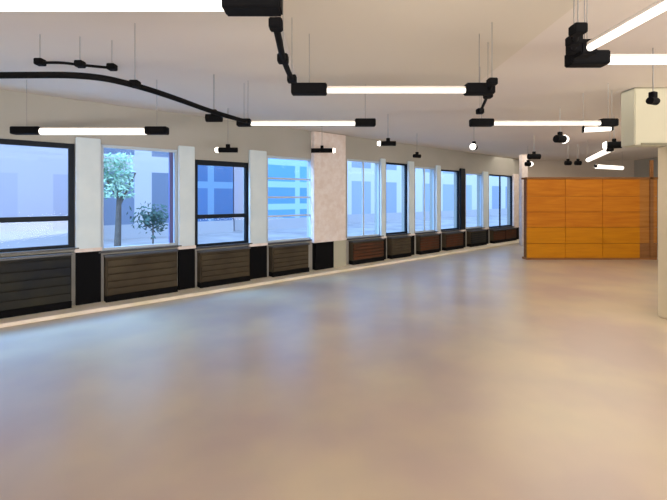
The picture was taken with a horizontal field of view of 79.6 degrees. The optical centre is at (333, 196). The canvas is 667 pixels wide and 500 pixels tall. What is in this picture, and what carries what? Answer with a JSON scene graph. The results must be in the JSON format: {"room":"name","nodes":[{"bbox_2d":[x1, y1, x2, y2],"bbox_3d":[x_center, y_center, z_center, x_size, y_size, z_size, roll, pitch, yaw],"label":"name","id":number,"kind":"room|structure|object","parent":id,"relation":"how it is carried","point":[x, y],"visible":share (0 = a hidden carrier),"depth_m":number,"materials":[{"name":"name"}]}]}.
{"room":"empty office space","nodes":[
{"label":"empty office space","id":0,"kind":"room"},
{"bbox_2d":[0,90,518,304],"bbox_3d":[-3.008,0.100,6.503,27.710,3.000,0.221,0,0,-41],"label":"wall","id":1,"kind":"structure","parent":0,"point":[42,111],"depth_m":7.04,"materials":[{"name":"paint"}]},
{"bbox_2d":[0,139,78,254],"bbox_3d":[-4.521,-0.005,5.082,2.173,1.520,0.150,0,0,-41],"label":"window","id":2,"kind":"structure","parent":1,"relation":"in","point":[70,218],"depth_m":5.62,"materials":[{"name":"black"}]},
{"bbox_2d":[74,137,101,305],"bbox_3d":[-3.570,0.345,5.827,0.344,2.409,0.075,0,0,-41],"label":"pilaster","id":3,"kind":"object","parent":1,"relation":"attached to","point":[87,150],"visible":1,"depth_m":5.81,"materials":[{"name":"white paint"}]},
{"bbox_2d":[99,144,181,253],"bbox_3d":[-3.046,0.023,6.345,1.214,1.624,0.150,0,0,-41],"label":"window","id":4,"kind":"structure","parent":1,"relation":"in","point":[174,244],"depth_m":6.50,"materials":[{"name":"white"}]},
{"bbox_2d":[177,145,195,289],"bbox_3d":[-2.482,0.345,6.759,0.300,2.409,0.075,0,0,-41],"label":"pilaster","id":5,"kind":"object","parent":1,"relation":"attached to","point":[186,154],"visible":0.99,"depth_m":6.74,"materials":[{"name":"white paint"}]},
{"bbox_2d":[194,160,251,248],"bbox_3d":[-2.002,0.123,7.239,1.117,1.545,0.150,0,0,-41],"label":"window","id":6,"kind":"structure","parent":1,"relation":"in","point":[197,162],"depth_m":7.25,"materials":[{"name":"black metal"}]},
{"bbox_2d":[248,150,267,278],"bbox_3d":[-1.443,0.331,7.649,0.398,2.437,0.075,0,0,-41],"label":"pilaster","id":7,"kind":"object","parent":1,"relation":"attached to","point":[257,159],"visible":0.98,"depth_m":7.63,"materials":[{"name":"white paint"}]},
{"bbox_2d":[0,239,518,327],"bbox_3d":[-2.904,1.575,6.151,27.410,0.050,0.431,0,0,-41],"label":"baseboard","id":8,"kind":"structure","parent":1,"relation":"attached to","point":[101,306],"depth_m":6.63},
{"bbox_2d":[0,252,72,318],"bbox_3d":[-4.477,1.167,4.984,2.053,0.765,0.165,0,0,-41],"label":"radiator cover","id":9,"kind":"object","parent":8,"relation":"on","point":[39,283],"visible":1,"depth_m":5.33,"materials":[{"name":"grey wood"}]},
{"bbox_2d":[103,249,177,302],"bbox_3d":[-2.989,1.207,6.259,1.059,0.685,0.165,0,0,-41],"label":"radiator cover","id":10,"kind":"object","parent":8,"relation":"on","point":[132,275],"visible":1,"depth_m":6.17,"materials":[{"name":"brown wood"}]},
{"bbox_2d":[197,246,250,287],"bbox_3d":[-1.945,1.238,7.154,0.962,0.624,0.165,0,0,-41],"label":"radiator cover","id":11,"kind":"object","parent":8,"relation":"on","point":[223,266],"visible":1,"depth_m":7.06,"materials":[{"name":"brown wood"}]},
{"bbox_2d":[201,251,248,281],"bbox_3d":[-1.907,1.218,7.110,0.902,0.444,0.030,0,0,-41],"label":"grille","id":12,"kind":"object","parent":11,"relation":"attached to","point":[219,266],"depth_m":7.08,"materials":[{"name":"brown wood"}]},
{"bbox_2d":[268,243,309,276],"bbox_3d":[-0.883,1.254,8.063,0.900,0.591,0.165,0,0,-41],"label":"radiator cover","id":13,"kind":"object","parent":8,"relation":"on","point":[287,259],"visible":1,"depth_m":7.97,"materials":[{"name":"brown wood"}]},
{"bbox_2d":[273,247,308,270],"bbox_3d":[-0.845,1.234,8.019,0.839,0.412,0.030,0,0,-41],"label":"grille","id":14,"kind":"object","parent":13,"relation":"attached to","point":[284,258],"depth_m":8.00,"materials":[{"name":"brown wood"}]},
{"bbox_2d":[310,131,346,269],"bbox_3d":[-0.099,0.080,8.761,0.942,2.940,0.135,0,0,-41],"label":"column","id":15,"kind":"structure","parent":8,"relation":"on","point":[328,170],"depth_m":8.68,"materials":[{"name":"pink paint"}]},
{"bbox_2d":[349,238,384,264],"bbox_3d":[0.799,1.283,9.504,1.056,0.534,0.165,0,0,-41],"label":"radiator cover","id":16,"kind":"object","parent":8,"relation":"on","point":[367,250],"visible":1,"depth_m":9.39,"materials":[{"name":"brown wood"}]},
{"bbox_2d":[353,241,383,259],"bbox_3d":[0.836,1.261,9.460,0.996,0.358,0.030,0,0,-41],"label":"grille","id":17,"kind":"object","parent":16,"relation":"attached to","point":[363,250],"depth_m":9.43,"materials":[{"name":"brown wood"}]},
{"bbox_2d":[387,235,411,258],"bbox_3d":[1.698,1.283,10.274,0.792,0.534,0.165,0,0,-41],"label":"radiator cover","id":18,"kind":"object","parent":8,"relation":"on","point":[398,246],"visible":0.98,"depth_m":10.16,"materials":[{"name":"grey wood"}]},
{"bbox_2d":[391,238,410,254],"bbox_3d":[1.735,1.262,10.230,0.732,0.357,0.030,0,0,-41],"label":"grille","id":19,"kind":"object","parent":18,"relation":"attached to","point":[399,246],"depth_m":10.20,"materials":[{"name":"brown wood"}]},
{"bbox_2d":[416,233,439,254],"bbox_3d":[2.617,1.292,11.060,0.884,0.516,0.165,0,0,-41],"label":"radiator cover","id":20,"kind":"object","parent":8,"relation":"on","point":[425,243],"visible":1,"depth_m":10.93,"materials":[{"name":"brown wood"}]},
{"bbox_2d":[420,236,438,250],"bbox_3d":[2.654,1.270,11.017,0.824,0.341,0.030,0,0,-41],"label":"grille","id":21,"kind":"object","parent":20,"relation":"attached to","point":[427,243],"depth_m":10.98,"materials":[{"name":"brown wood"}]},
{"bbox_2d":[442,231,463,250],"bbox_3d":[3.545,1.297,11.855,0.921,0.506,0.165,0,0,-41],"label":"radiator cover","id":22,"kind":"object","parent":8,"relation":"on","point":[450,240],"visible":0.99,"depth_m":11.73,"materials":[{"name":"brown wood"}]},
{"bbox_2d":[446,234,462,246],"bbox_3d":[3.582,1.274,11.812,0.861,0.331,0.030,0,0,-41],"label":"grille","id":23,"kind":"object","parent":22,"relation":"attached to","point":[452,240],"depth_m":11.78,"materials":[{"name":"brown wood"}]},
{"bbox_2d":[467,229,486,246],"bbox_3d":[4.569,1.301,12.733,0.952,0.498,0.165,0,0,-41],"label":"radiator cover","id":24,"kind":"object","parent":8,"relation":"on","point":[474,237],"visible":1,"depth_m":12.57,"materials":[{"name":"grey wood"}]},
{"bbox_2d":[471,231,485,242],"bbox_3d":[4.606,1.278,12.689,0.892,0.323,0.030,0,0,-41],"label":"grille","id":25,"kind":"object","parent":24,"relation":"attached to","point":[476,236],"depth_m":12.67,"materials":[{"name":"grey metal"}]},
{"bbox_2d":[490,228,516,243],"bbox_3d":[5.907,1.327,13.879,1.644,0.445,0.165,0,0,-41],"label":"radiator cover","id":26,"kind":"object","parent":8,"relation":"on","point":[506,234],"visible":1,"depth_m":13.71,"materials":[{"name":"brown wood"}]},
{"bbox_2d":[494,230,515,239],"bbox_3d":[5.945,1.304,13.835,1.584,0.273,0.030,0,0,-41],"label":"grille","id":27,"kind":"object","parent":26,"relation":"attached to","point":[498,234],"depth_m":13.80,"materials":[{"name":"brown wood"}]},
{"bbox_2d":[267,155,311,244],"bbox_3d":[-0.879,0.056,8.201,1.214,1.746,0.150,0,0,-41],"label":"window","id":28,"kind":"structure","parent":1,"relation":"in","point":[291,240],"depth_m":8.23,"materials":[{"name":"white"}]},
{"bbox_2d":[347,159,381,239],"bbox_3d":[0.736,0.051,9.585,1.226,1.870,0.150,0,0,-41],"label":"window","id":29,"kind":"structure","parent":1,"relation":"in","point":[362,236],"depth_m":9.68,"materials":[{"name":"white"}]},
{"bbox_2d":[379,158,386,258],"bbox_3d":[1.232,0.298,9.941,0.195,2.504,0.075,0,0,-41],"label":"pilaster","id":30,"kind":"object","parent":1,"relation":"attached to","point":[382,161],"visible":0.9,"depth_m":9.92,"materials":[{"name":"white paint"}]},
{"bbox_2d":[386,162,410,235],"bbox_3d":[1.641,0.054,10.360,0.947,1.865,0.150,0,0,-41],"label":"window","id":31,"kind":"structure","parent":1,"relation":"in","point":[404,232],"depth_m":10.64,"materials":[{"name":"black metal"}]},
{"bbox_2d":[407,161,414,254],"bbox_3d":[2.067,0.300,10.655,0.261,2.499,0.075,0,0,-41],"label":"pilaster","id":32,"kind":"object","parent":1,"relation":"attached to","point":[410,164],"visible":0.96,"depth_m":10.62,"materials":[{"name":"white paint"}]},
{"bbox_2d":[415,166,438,233],"bbox_3d":[2.559,0.085,11.146,1.039,1.838,0.150,0,0,-41],"label":"window","id":33,"kind":"structure","parent":1,"relation":"in","point":[423,231],"depth_m":11.17,"materials":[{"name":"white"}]},
{"bbox_2d":[435,165,441,250],"bbox_3d":[3.003,0.323,11.457,0.225,2.454,0.075,0,0,-41],"label":"pilaster","id":34,"kind":"object","parent":1,"relation":"attached to","point":[437,167],"visible":0.94,"depth_m":11.43,"materials":[{"name":"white paint"}]},
{"bbox_2d":[441,169,461,231],"bbox_3d":[3.487,0.104,11.941,1.076,1.818,0.150,0,0,-41],"label":"window","id":35,"kind":"structure","parent":1,"relation":"in","point":[457,228],"depth_m":12.25,"materials":[{"name":"black metal"}]},
{"bbox_2d":[459,168,465,246],"bbox_3d":[3.964,0.338,12.280,0.282,2.425,0.075,0,0,-41],"label":"pilaster","id":36,"kind":"object","parent":1,"relation":"attached to","point":[461,170],"visible":0.89,"depth_m":12.24,"materials":[{"name":"black paint"}]},
{"bbox_2d":[466,173,484,229],"bbox_3d":[4.512,0.127,12.819,1.107,1.790,0.150,0,0,-41],"label":"window","id":37,"kind":"structure","parent":1,"relation":"in","point":[480,226],"depth_m":13.14,"materials":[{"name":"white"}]},
{"bbox_2d":[482,171,488,243],"bbox_3d":[5.000,0.356,13.167,0.351,2.388,0.075,0,0,-41],"label":"pilaster","id":38,"kind":"object","parent":1,"relation":"attached to","point":[484,174],"visible":0.88,"depth_m":13.13,"materials":[{"name":"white paint"}]},
{"bbox_2d":[489,174,513,228],"bbox_3d":[5.850,0.154,13.965,1.799,1.841,0.151,0,0,-41],"label":"window","id":39,"kind":"structure","parent":1,"relation":"in","point":[500,176],"depth_m":13.99,"materials":[{"name":"black"}]},
{"bbox_2d":[512,174,518,238],"bbox_3d":[6.649,0.357,14.580,0.424,2.386,0.075,0,0,-41],"label":"pilaster","id":40,"kind":"object","parent":1,"relation":"attached to","point":[515,177],"visible":0.87,"depth_m":14.51,"materials":[{"name":"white paint"}]},
{"bbox_2d":[0,242,666,499],"bbox_3d":[-0.985,1.675,5.964,25.169,0.150,19.129,0,0,0],"label":"floor","id":41,"kind":"structure","parent":0,"point":[494,373],"depth_m":3.33,"materials":[{"name":"concrete"}]},
{"bbox_2d":[519,154,527,245],"bbox_3d":[6.270,0.101,13.200,0.200,2.999,0.200,0,0,0],"label":"column","id":42,"kind":"structure","parent":41,"relation":"on","point":[523,170],"depth_m":13.13,"materials":[{"name":"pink paint"}]},
{"bbox_2d":[521,160,657,259],"bbox_3d":[6.579,0.334,10.285,3.367,2.533,0.290,0,0,0],"label":"wall","id":43,"kind":"structure","parent":41,"relation":"on","point":[566,218],"depth_m":10.16,"materials":[{"name":"brown wood"}]},
{"bbox_2d":[658,146,666,318],"bbox_3d":[4.700,0.469,5.260,0.700,2.262,0.220,0,0,0],"label":"column","id":44,"kind":"structure","parent":41,"relation":"on","point":[662,151],"depth_m":5.29,"materials":[{"name":"beige paint"}]},
{"bbox_2d":[0,0,666,159],"bbox_3d":[-0.985,-1.475,5.964,25.169,0.150,19.129,0,0,0],"label":"ceiling","id":45,"kind":"structure","parent":0,"point":[218,61],"depth_m":4.81,"materials":[{"name":"white paint"}]},
{"bbox_2d":[33,58,117,70],"bbox_3d":[-2.244,-1.264,3.488,0.642,0.267,0.105,0,0,-14],"label":"rail","id":46,"kind":"object","parent":45,"relation":"hanging from","point":[37,61],"visible":1,"depth_m":3.45,"materials":[{"name":"black metal"}]},
{"bbox_2d":[10,80,168,134],"bbox_3d":[-2.898,-1.069,4.763,1.850,0.657,0.100,0,0,0],"label":"linear light","id":47,"kind":"object","parent":45,"relation":"hanging from","point":[15,130],"visible":1,"depth_m":4.73,"materials":[{"name":"white plastic"}]},
{"bbox_2d":[0,72,250,123],"bbox_3d":[-1.714,-1.137,3.615,2.726,0.520,0.848,0,0,-44],"label":"rail","id":48,"kind":"object","parent":45,"relation":"hanging from","point":[135,84],"visible":1,"depth_m":3.08,"materials":[{"name":"black metal"}]},
{"bbox_2d":[0,0,282,16],"bbox_3d":[-1.124,-1.131,1.875,1.762,0.532,0.100,0,0,0],"label":"linear light","id":49,"kind":"object","parent":45,"relation":"hanging from","point":[232,8],"visible":1,"depth_m":1.85,"materials":[{"name":"white plastic"}]},
{"bbox_2d":[205,109,222,121],"bbox_3d":[-1.361,-1.127,4.557,0.180,0.541,0.090,0,0,0],"label":"spotlight","id":50,"kind":"object","parent":45,"relation":"hanging from","point":[208,117],"visible":0.63,"depth_m":4.52,"materials":[{"name":"black metal"}]},
{"bbox_2d":[215,144,237,152],"bbox_3d":[-1.686,-1.046,6.298,0.350,0.702,0.092,0,0,0],"label":"spotlight","id":51,"kind":"object","parent":45,"relation":"hanging from","point":[227,149],"visible":1,"depth_m":6.27,"materials":[{"name":"black metal"}]},
{"bbox_2d":[268,17,296,83],"bbox_3d":[-0.321,-1.139,2.591,0.092,0.517,1.043,0,0,-1],"label":"rail","id":52,"kind":"object","parent":45,"relation":"hanging from","point":[275,24],"visible":0.99,"depth_m":2.37,"materials":[{"name":"black metal"}]},
{"bbox_2d":[236,118,375,126],"bbox_3d":[-0.334,-1.131,4.898,1.694,0.532,0.100,0,0,0],"label":"linear light","id":53,"kind":"object","parent":45,"relation":"hanging from","point":[358,122],"visible":0.82,"depth_m":4.88,"materials":[{"name":"white plastic"}]},
{"bbox_2d":[311,145,334,152],"bbox_3d":[-0.198,-1.123,7.742,0.470,0.547,0.104,0,0,0],"label":"spotlight","id":54,"kind":"object","parent":45,"relation":"hanging from","point":[321,149],"visible":0.95,"depth_m":7.70,"materials":[{"name":"black metal"}]},
{"bbox_2d":[377,138,395,145],"bbox_3d":[0.892,-1.126,6.729,0.310,0.542,0.092,0,0,0],"label":"spotlight","id":55,"kind":"object","parent":45,"relation":"hanging from","point":[387,142],"visible":1,"depth_m":6.70,"materials":[{"name":"black metal"}]},
{"bbox_2d":[291,34,494,95],"bbox_3d":[0.498,-1.131,3.380,1.706,0.532,0.100,0,0,0],"label":"linear light","id":56,"kind":"object","parent":45,"relation":"hanging from","point":[298,89],"visible":0.89,"depth_m":3.36,"materials":[{"name":"white plastic"}]},
{"bbox_2d":[413,152,420,157],"bbox_3d":[1.833,-1.129,8.780,0.180,0.536,0.080,0,0,-29],"label":"spotlight","id":57,"kind":"object","parent":45,"relation":"hanging from","point":[416,155],"visible":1,"depth_m":8.75,"materials":[{"name":"black metal"}]},
{"bbox_2d":[281,0,581,85],"bbox_3d":[0.665,-1.389,0.900,2.170,0.019,8.200,0,0,0],"label":"ceiling panel","id":58,"kind":"object","parent":45,"relation":"attached to","point":[353,42],"visible":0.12,"depth_m":3.44,"materials":[{"name":"beige paint"}]},
{"bbox_2d":[470,141,477,149],"bbox_3d":[2.514,-1.121,7.180,0.115,0.553,0.170,0,0,38],"label":"spotlight","id":59,"kind":"object","parent":45,"relation":"hanging from","point":[473,146],"visible":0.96,"depth_m":7.14,"materials":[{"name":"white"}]},
{"bbox_2d":[476,77,497,113],"bbox_3d":[1.407,-1.139,3.695,0.095,0.517,1.201,0,0,16],"label":"rail","id":60,"kind":"object","parent":45,"relation":"hanging from","point":[491,82],"visible":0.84,"depth_m":3.29,"materials":[{"name":"black metal"}]},
{"bbox_2d":[524,160,532,165],"bbox_3d":[5.330,-1.115,10.909,0.190,0.564,0.138,0,0,0],"label":"spotlight","id":61,"kind":"object","parent":45,"relation":"hanging from","point":[527,163],"visible":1,"depth_m":10.86,"materials":[{"name":"black metal"}]},
{"bbox_2d":[527,151,540,158],"bbox_3d":[4.456,-1.119,8.889,0.260,0.556,0.120,0,0,0],"label":"spotlight","id":62,"kind":"object","parent":45,"relation":"hanging from","point":[533,155],"visible":1,"depth_m":8.85,"materials":[{"name":"black metal"}]},
{"bbox_2d":[469,96,618,126],"bbox_3d":[2.568,-1.131,4.898,1.790,0.532,0.100,0,0,0],"label":"linear light","id":63,"kind":"object","parent":45,"relation":"hanging from","point":[474,122],"visible":1,"depth_m":4.88,"materials":[{"name":"white plastic"}]},
{"bbox_2d":[553,132,568,143],"bbox_3d":[3.538,-1.115,6.214,0.210,0.564,0.138,0,0,-17],"label":"spotlight","id":64,"kind":"object","parent":45,"relation":"hanging from","point":[559,138],"visible":1,"depth_m":6.17,"materials":[{"name":"black metal"}]},
{"bbox_2d":[564,159,571,164],"bbox_3d":[6.207,-1.119,10.588,0.140,0.556,0.120,0,0,0],"label":"spotlight","id":65,"kind":"object","parent":45,"relation":"hanging from","point":[567,162],"visible":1,"depth_m":10.55,"materials":[{"name":"black metal"}]},
{"bbox_2d":[565,0,587,54],"bbox_3d":[1.395,-1.139,2.311,0.098,0.517,0.405,0,0,28],"label":"track light","id":66,"kind":"object","parent":45,"relation":"hanging from","point":[573,42],"visible":1,"depth_m":2.26,"materials":[{"name":"black metal"}]},
{"bbox_2d":[574,159,581,164],"bbox_3d":[6.472,-1.119,10.588,0.140,0.556,0.120,0,0,0],"label":"spotlight","id":67,"kind":"object","parent":45,"relation":"hanging from","point":[577,162],"visible":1,"depth_m":10.55,"materials":[{"name":"black metal"}]},
{"bbox_2d":[582,125,613,132],"bbox_3d":[3.506,-1.131,5.314,0.345,0.532,0.100,0,0,23],"label":"linear light","id":68,"kind":"object","parent":45,"relation":"hanging from","point":[590,128],"visible":0.77,"depth_m":5.30,"materials":[{"name":"white plastic"}]},
{"bbox_2d":[586,148,613,161],"bbox_3d":[5.705,-1.123,8.631,0.100,0.547,2.443,0,0,24],"label":"linear light","id":69,"kind":"object","parent":45,"relation":"hanging from","point":[604,151],"visible":0.74,"depth_m":8.32,"materials":[{"name":"white plastic"}]},
{"bbox_2d":[594,164,623,169],"bbox_3d":[8.350,-1.119,12.108,1.393,0.557,0.120,0,0,-27],"label":"linear light","id":70,"kind":"object","parent":45,"relation":"hanging from","point":[596,166],"visible":0.98,"depth_m":12.01,"materials":[{"name":"white plastic"}]},
{"bbox_2d":[603,138,621,148],"bbox_3d":[4.833,-1.115,6.935,0.270,0.564,0.138,0,0,29],"label":"spotlight","id":71,"kind":"object","parent":45,"relation":"hanging from","point":[614,144],"visible":0.94,"depth_m":6.90,"materials":[{"name":"black metal"}]},
{"bbox_2d":[564,0,666,67],"bbox_3d":[2.098,-1.131,2.637,1.102,0.532,0.100,0,0,0],"label":"linear light","id":72,"kind":"object","parent":45,"relation":"hanging from","point":[602,58],"visible":0.88,"depth_m":2.62,"materials":[{"name":"white plastic"}]},
{"bbox_2d":[572,0,666,58],"bbox_3d":[1.556,-1.131,2.057,0.100,0.532,0.903,0,0,-2],"label":"linear light","id":73,"kind":"object","parent":45,"relation":"hanging from","point":[589,46],"visible":0.9,"depth_m":2.15,"materials":[{"name":"white plastic"}]},
{"bbox_2d":[621,87,666,146],"bbox_3d":[7.541,-1.030,5.225,7.400,0.737,0.250,0,0,0],"label":"bulkhead","id":74,"kind":"object","parent":45,"relation":"attached to","point":[641,122],"visible":1,"depth_m":5.10,"materials":[{"name":"beige paint"}]},
{"bbox_2d":[641,143,666,144],"bbox_3d":[7.567,-0.676,5.094,7.300,0.028,0.012,0,0,0],"label":"trim","id":75,"kind":"structure","parent":74,"relation":"attached to","point":[641,143],"depth_m":5.09,"materials":[{"name":"yellow paint"}]},
{"bbox_2d":[646,48,659,104],"bbox_3d":[2.995,-1.131,3.750,0.100,0.531,0.070,0,0,-23],"label":"spotlight","id":76,"kind":"object","parent":45,"relation":"hanging from","point":[652,99],"visible":1,"depth_m":3.74,"materials":[{"name":"black metal"}]},
{"bbox_2d":[528,160,633,176],"bbox_3d":[9.250,0.100,15.375,4.500,3.000,0.150,0,0,0],"label":"wall","id":77,"kind":"structure","parent":0,"point":[540,168],"depth_m":15.30,"materials":[{"name":"beige paint"}]},
{"bbox_2d":[634,158,657,241],"bbox_3d":[11.575,0.100,5.975,0.150,3.000,18.950,0,0,0],"label":"wall","id":78,"kind":"structure","parent":0,"point":[641,167],"depth_m":14.74,"materials":[{"name":"paint"}]},
{"label":"outside","id":79,"kind":"structure","parent":0,"visible":0},
{"bbox_2d":[104,214,506,246],"bbox_3d":[-15.702,1.725,41.530,150.000,0.150,69.500,0,0,-41],"label":"ground","id":80,"kind":"structure","parent":79,"point":[353,229],"depth_m":18.59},
{"bbox_2d":[104,152,135,246],"bbox_3d":[-5.356,0.269,9.898,0.835,2.767,0.832,0,0,23],"label":"street tree","id":81,"kind":"object","parent":80,"relation":"on","point":[118,194],"visible":0.93,"depth_m":9.86,"materials":[{"name":"green plant"}]},
{"bbox_2d":[104,148,168,239],"bbox_3d":[-10.312,-1.925,19.319,3.706,7.150,8.250,0,0,-41],"label":"building","id":82,"kind":"structure","parent":80,"relation":"on","point":[151,179],"depth_m":16.31,"materials":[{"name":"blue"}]},
{"bbox_2d":[127,201,168,243],"bbox_3d":[-4.623,0.871,10.208,0.898,1.559,1.045,0,0,30],"label":"shrub","id":83,"kind":"object","parent":80,"relation":"on","point":[153,217],"visible":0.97,"depth_m":10.09,"materials":[{"name":"green plant"}]},
{"bbox_2d":[198,165,233,233],"bbox_3d":[-8.117,-2.025,21.199,2.386,7.350,8.250,0,0,-41],"label":"building","id":84,"kind":"structure","parent":80,"relation":"on","point":[215,183],"depth_m":18.37,"materials":[{"name":"blue glass"}]},
{"bbox_2d":[233,167,242,230],"bbox_3d":[-6.856,-1.525,22.938,1.587,6.350,8.250,0,0,-41],"label":"building","id":85,"kind":"structure","parent":80,"relation":"on","point":[237,171],"depth_m":19.66,"materials":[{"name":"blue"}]},
{"bbox_2d":[268,158,306,229],"bbox_3d":[-4.450,-1.775,24.339,4.755,6.850,8.250,0,0,-41],"label":"building","id":86,"kind":"structure","parent":80,"relation":"on","point":[277,168],"depth_m":20.94,"materials":[{"name":"blue glass"}]},
{"bbox_2d":[347,161,401,222],"bbox_3d":[0.277,-2.275,29.705,7.968,7.850,8.250,0,0,-41],"label":"building","id":87,"kind":"structure","parent":80,"relation":"on","point":[354,169],"depth_m":26.38,"materials":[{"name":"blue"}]},
{"bbox_2d":[415,168,506,218],"bbox_3d":[27.559,-2.525,53.073,64.044,8.350,8.251,0,0,-41],"label":"building","id":88,"kind":"structure","parent":80,"relation":"on","point":[447,178],"depth_m":32.60,"materials":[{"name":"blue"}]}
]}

